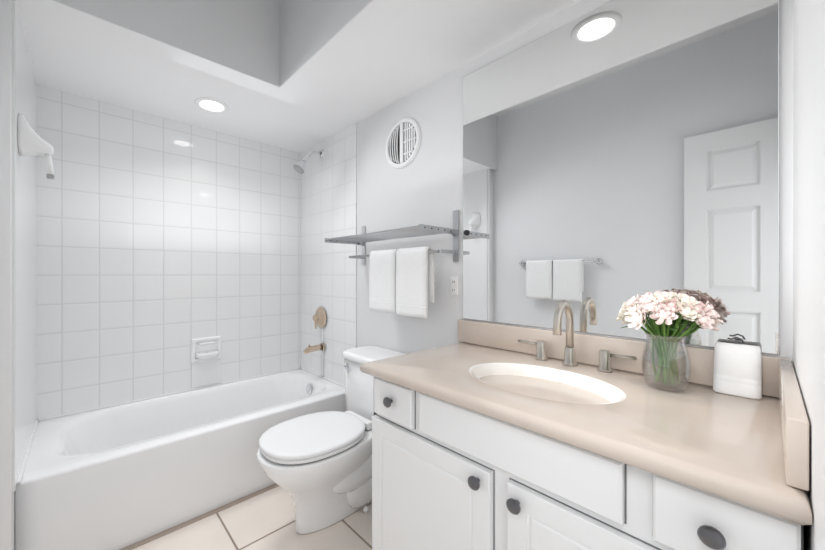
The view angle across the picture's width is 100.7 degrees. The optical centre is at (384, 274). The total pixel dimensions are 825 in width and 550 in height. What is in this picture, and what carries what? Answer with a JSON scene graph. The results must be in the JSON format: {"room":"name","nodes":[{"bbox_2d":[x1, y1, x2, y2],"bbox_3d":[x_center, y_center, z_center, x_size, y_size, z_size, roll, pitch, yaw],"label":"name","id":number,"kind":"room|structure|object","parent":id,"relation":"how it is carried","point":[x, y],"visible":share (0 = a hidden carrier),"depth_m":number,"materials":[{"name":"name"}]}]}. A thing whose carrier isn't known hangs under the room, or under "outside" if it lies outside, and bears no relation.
{"room":"bathroom","nodes":[
{"label":"bathroom","id":0,"kind":"room"},
{"bbox_2d":[12,492,14,549],"bbox_3d":[-1.600,-0.241,1.448,0.100,2.810,0.785,0,0,-42],"label":"wall","id":1,"kind":"structure","parent":0,"point":[13,493],"depth_m":1.22,"materials":[{"name":"paint"}]},
{"bbox_2d":[0,0,11,549],"bbox_3d":[-1.310,-0.166,1.173,0.034,2.660,0.012,0,0,-42],"label":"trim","id":2,"kind":"structure","parent":1,"relation":"attached to","point":[5,5],"depth_m":1.17,"materials":[{"name":"white paint"}]},
{"bbox_2d":[12,0,36,491],"bbox_3d":[-1.558,-0.113,1.482,0.007,1.747,0.776,0,0,-42],"label":"wall tile","id":3,"kind":"structure","parent":1,"relation":"attached to","point":[24,87],"depth_m":1.35,"materials":[{"name":"white tile"}]},
{"bbox_2d":[18,114,53,178],"bbox_3d":[-1.344,-0.488,1.318,0.094,0.225,0.110,0,0,-42],"label":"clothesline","id":4,"kind":"object","parent":3,"relation":"attached to","point":[30,142],"visible":1,"depth_m":1.28,"materials":[{"name":"white plastic"}]},
{"bbox_2d":[53,0,279,86],"bbox_3d":[-0.950,-1.242,1.445,1.065,0.509,0.004,0,0,-42],"label":"wall","id":5,"kind":"structure","parent":0,"point":[243,36],"depth_m":1.58,"materials":[{"name":"paint"}]},
{"bbox_2d":[17,0,362,152],"bbox_3d":[-0.980,-1.316,1.974,1.524,0.660,0.825,0,0,-42],"label":"ceiling","id":6,"kind":"structure","parent":0,"point":[71,50],"depth_m":1.74,"materials":[{"name":"paint"}]},
{"bbox_2d":[195,97,228,112],"bbox_3d":[-1.007,-0.978,1.985,0.176,0.016,0.176,0,0,-42],"label":"recessed light","id":7,"kind":"object","parent":6,"relation":"in","point":[208,104],"visible":1,"depth_m":1.96,"materials":[{"name":"white plastic"}]},
{"bbox_2d":[132,486,371,549],"bbox_3d":[-0.307,1.224,1.143,2.124,0.120,3.460,0,0,-42],"label":"floor","id":8,"kind":"structure","parent":0,"point":[266,520],"depth_m":1.54,"materials":[{"name":"tile"}]},
{"bbox_2d":[15,368,345,549],"bbox_3d":[-1.014,0.964,2.012,1.520,0.400,0.718,0,0,-42],"label":"bathtub","id":9,"kind":"object","parent":8,"relation":"on","point":[117,477],"visible":0.89,"depth_m":1.62,"materials":[{"name":"white ceramic"}]},
{"bbox_2d":[120,483,278,549],"bbox_3d":[-0.765,1.162,1.732,1.524,0.004,0.029,0,0,-42],"label":"trim","id":10,"kind":"structure","parent":9,"relation":"attached to","point":[177,527],"depth_m":1.61,"materials":[{"name":"beige"}]},
{"bbox_2d":[257,346,406,534],"bbox_3d":[-0.222,0.798,1.675,0.790,0.732,0.464,0,0,-42],"label":"toilet","id":11,"kind":"object","parent":8,"relation":"on","point":[323,460],"visible":0.82,"depth_m":1.54,"materials":[{"name":"white ceramic"}]},
{"bbox_2d":[360,319,811,549],"bbox_3d":[0.468,0.686,1.038,0.598,0.949,1.007,0,0,-42],"label":"vanity","id":12,"kind":"object","parent":8,"relation":"on","point":[481,446],"visible":0.99,"depth_m":0.81,"materials":[{"name":"white wood"}]},
{"bbox_2d":[518,300,636,371],"bbox_3d":[0.610,0.199,1.153,0.146,0.228,0.377,0,0,-42],"label":"faucet","id":13,"kind":"object","parent":12,"relation":"on","point":[605,355],"visible":1,"depth_m":1.17,"materials":[{"name":"silver metal"}]},
{"bbox_2d":[616,291,723,391],"bbox_3d":[0.774,0.180,0.941,0.199,0.267,0.228,0,0,-42],"label":"flower vase","id":14,"kind":"object","parent":12,"relation":"on","point":[665,311],"visible":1,"depth_m":0.92,"materials":[{"name":"clear glass"}]},
{"bbox_2d":[713,337,761,399],"bbox_3d":[0.922,0.239,0.894,0.055,0.148,0.088,0,0,-42],"label":"hand towel","id":15,"kind":"object","parent":12,"relation":"on","point":[737,370],"visible":1,"depth_m":0.88,"materials":[{"name":"fabric"}]},
{"bbox_2d":[280,0,371,86],"bbox_3d":[0.029,-1.242,1.142,0.004,0.509,1.751,0,0,-42],"label":"wall","id":16,"kind":"structure","parent":0,"point":[306,26],"depth_m":1.58,"materials":[{"name":"paint"}]},
{"bbox_2d":[280,0,580,119],"bbox_3d":[0.238,-1.316,1.331,0.559,0.660,1.755,0,0,-42],"label":"ceiling","id":17,"kind":"structure","parent":0,"point":[390,50],"depth_m":1.47,"materials":[{"name":"paint"}]},
{"bbox_2d":[357,0,792,397],"bbox_3d":[0.398,-0.241,1.678,0.140,2.810,3.100,0,0,-42],"label":"wall","id":18,"kind":"structure","parent":0,"point":[427,191],"depth_m":1.72,"materials":[{"name":"paint"}]},
{"bbox_2d":[301,123,356,385],"bbox_3d":[-0.436,-0.113,2.503,0.007,1.747,0.745,0,0,-42],"label":"wall tile","id":19,"kind":"structure","parent":18,"relation":"attached to","point":[329,182],"depth_m":2.46,"materials":[{"name":"white tile"}]},
{"bbox_2d":[293,149,324,173],"bbox_3d":[-0.549,-0.821,2.454,0.227,0.209,0.086,0,0,-42],"label":"shower head","id":20,"kind":"object","parent":19,"relation":"attached to","point":[300,166],"visible":1,"depth_m":2.42},
{"bbox_2d":[303,307,325,375],"bbox_3d":[-0.531,0.497,2.480,0.166,0.510,0.156,0,0,-42],"label":"tub faucet","id":21,"kind":"object","parent":19,"relation":"attached to","point":[319,318],"visible":1,"depth_m":2.49,"materials":[{"name":"gold metal"}]},
{"bbox_2d":[325,210,458,318],"bbox_3d":[-0.001,-0.050,1.808,0.279,0.512,0.750,0,0,-42],"label":"towel shelf","id":22,"kind":"object","parent":18,"relation":"attached to","point":[401,281],"visible":1,"depth_m":1.70,"materials":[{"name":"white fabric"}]},
{"bbox_2d":[385,117,420,168],"bbox_3d":[0.094,-0.732,1.903,0.014,0.276,0.276,0,0,-42],"label":"air vent","id":23,"kind":"object","parent":18,"relation":"in","point":[404,138],"visible":1,"depth_m":1.89,"materials":[{"name":"white plastic"}]},
{"bbox_2d":[451,277,457,295],"bbox_3d":[0.332,0.056,1.639,0.009,0.090,0.044,0,0,-42],"label":"outlet plate","id":24,"kind":"object","parent":18,"relation":"attached to","point":[454,280],"visible":1,"depth_m":1.63,"materials":[{"name":"white plastic"}]},
{"bbox_2d":[463,0,778,354],"bbox_3d":[0.686,-0.358,1.235,0.018,1.131,0.971,0,0,-42],"label":"mirror","id":25,"kind":"object","parent":18,"relation":"attached to","point":[628,149],"visible":1,"depth_m":1.11,"materials":[{"name":"silver mirror"}]},
{"bbox_2d":[793,0,824,549],"bbox_3d":[0.857,-0.241,0.453,0.804,2.810,0.380,0,0,-42],"label":"wall jog","id":26,"kind":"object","parent":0,"point":[808,15],"visible":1,"depth_m":0.49,"materials":[{"name":"white paint"}]},
{"bbox_3d":[-1.301,-0.241,2.334,2.024,2.810,0.140,0,0,-42],"label":"wall","id":27,"kind":"structure","parent":0,"visible":0},
{"bbox_2d":[37,85,300,418],"bbox_3d":[-1.252,-0.113,2.279,1.524,1.747,0.007,0,0,-42],"label":"wall tile","id":28,"kind":"structure","parent":27,"relation":"attached to","point":[156,235],"depth_m":2.11,"materials":[{"name":"white tile"}]},
{"bbox_2d":[17,367,344,483],"bbox_3d":[-1.013,0.760,2.010,1.510,0.007,0.713,0,0,-42],"label":"trim","id":29,"kind":"structure","parent":28,"relation":"attached to","point":[299,367],"depth_m":1.99,"materials":[{"name":"white"}]},
{"bbox_2d":[191,336,220,387],"bbox_3d":[-1.186,0.590,2.285,0.186,0.325,0.072,0,0,-42],"label":"soap dish","id":30,"kind":"object","parent":28,"relation":"attached to","point":[205,352],"visible":1,"depth_m":2.30,"materials":[{"name":"white ceramic"}]}
]}

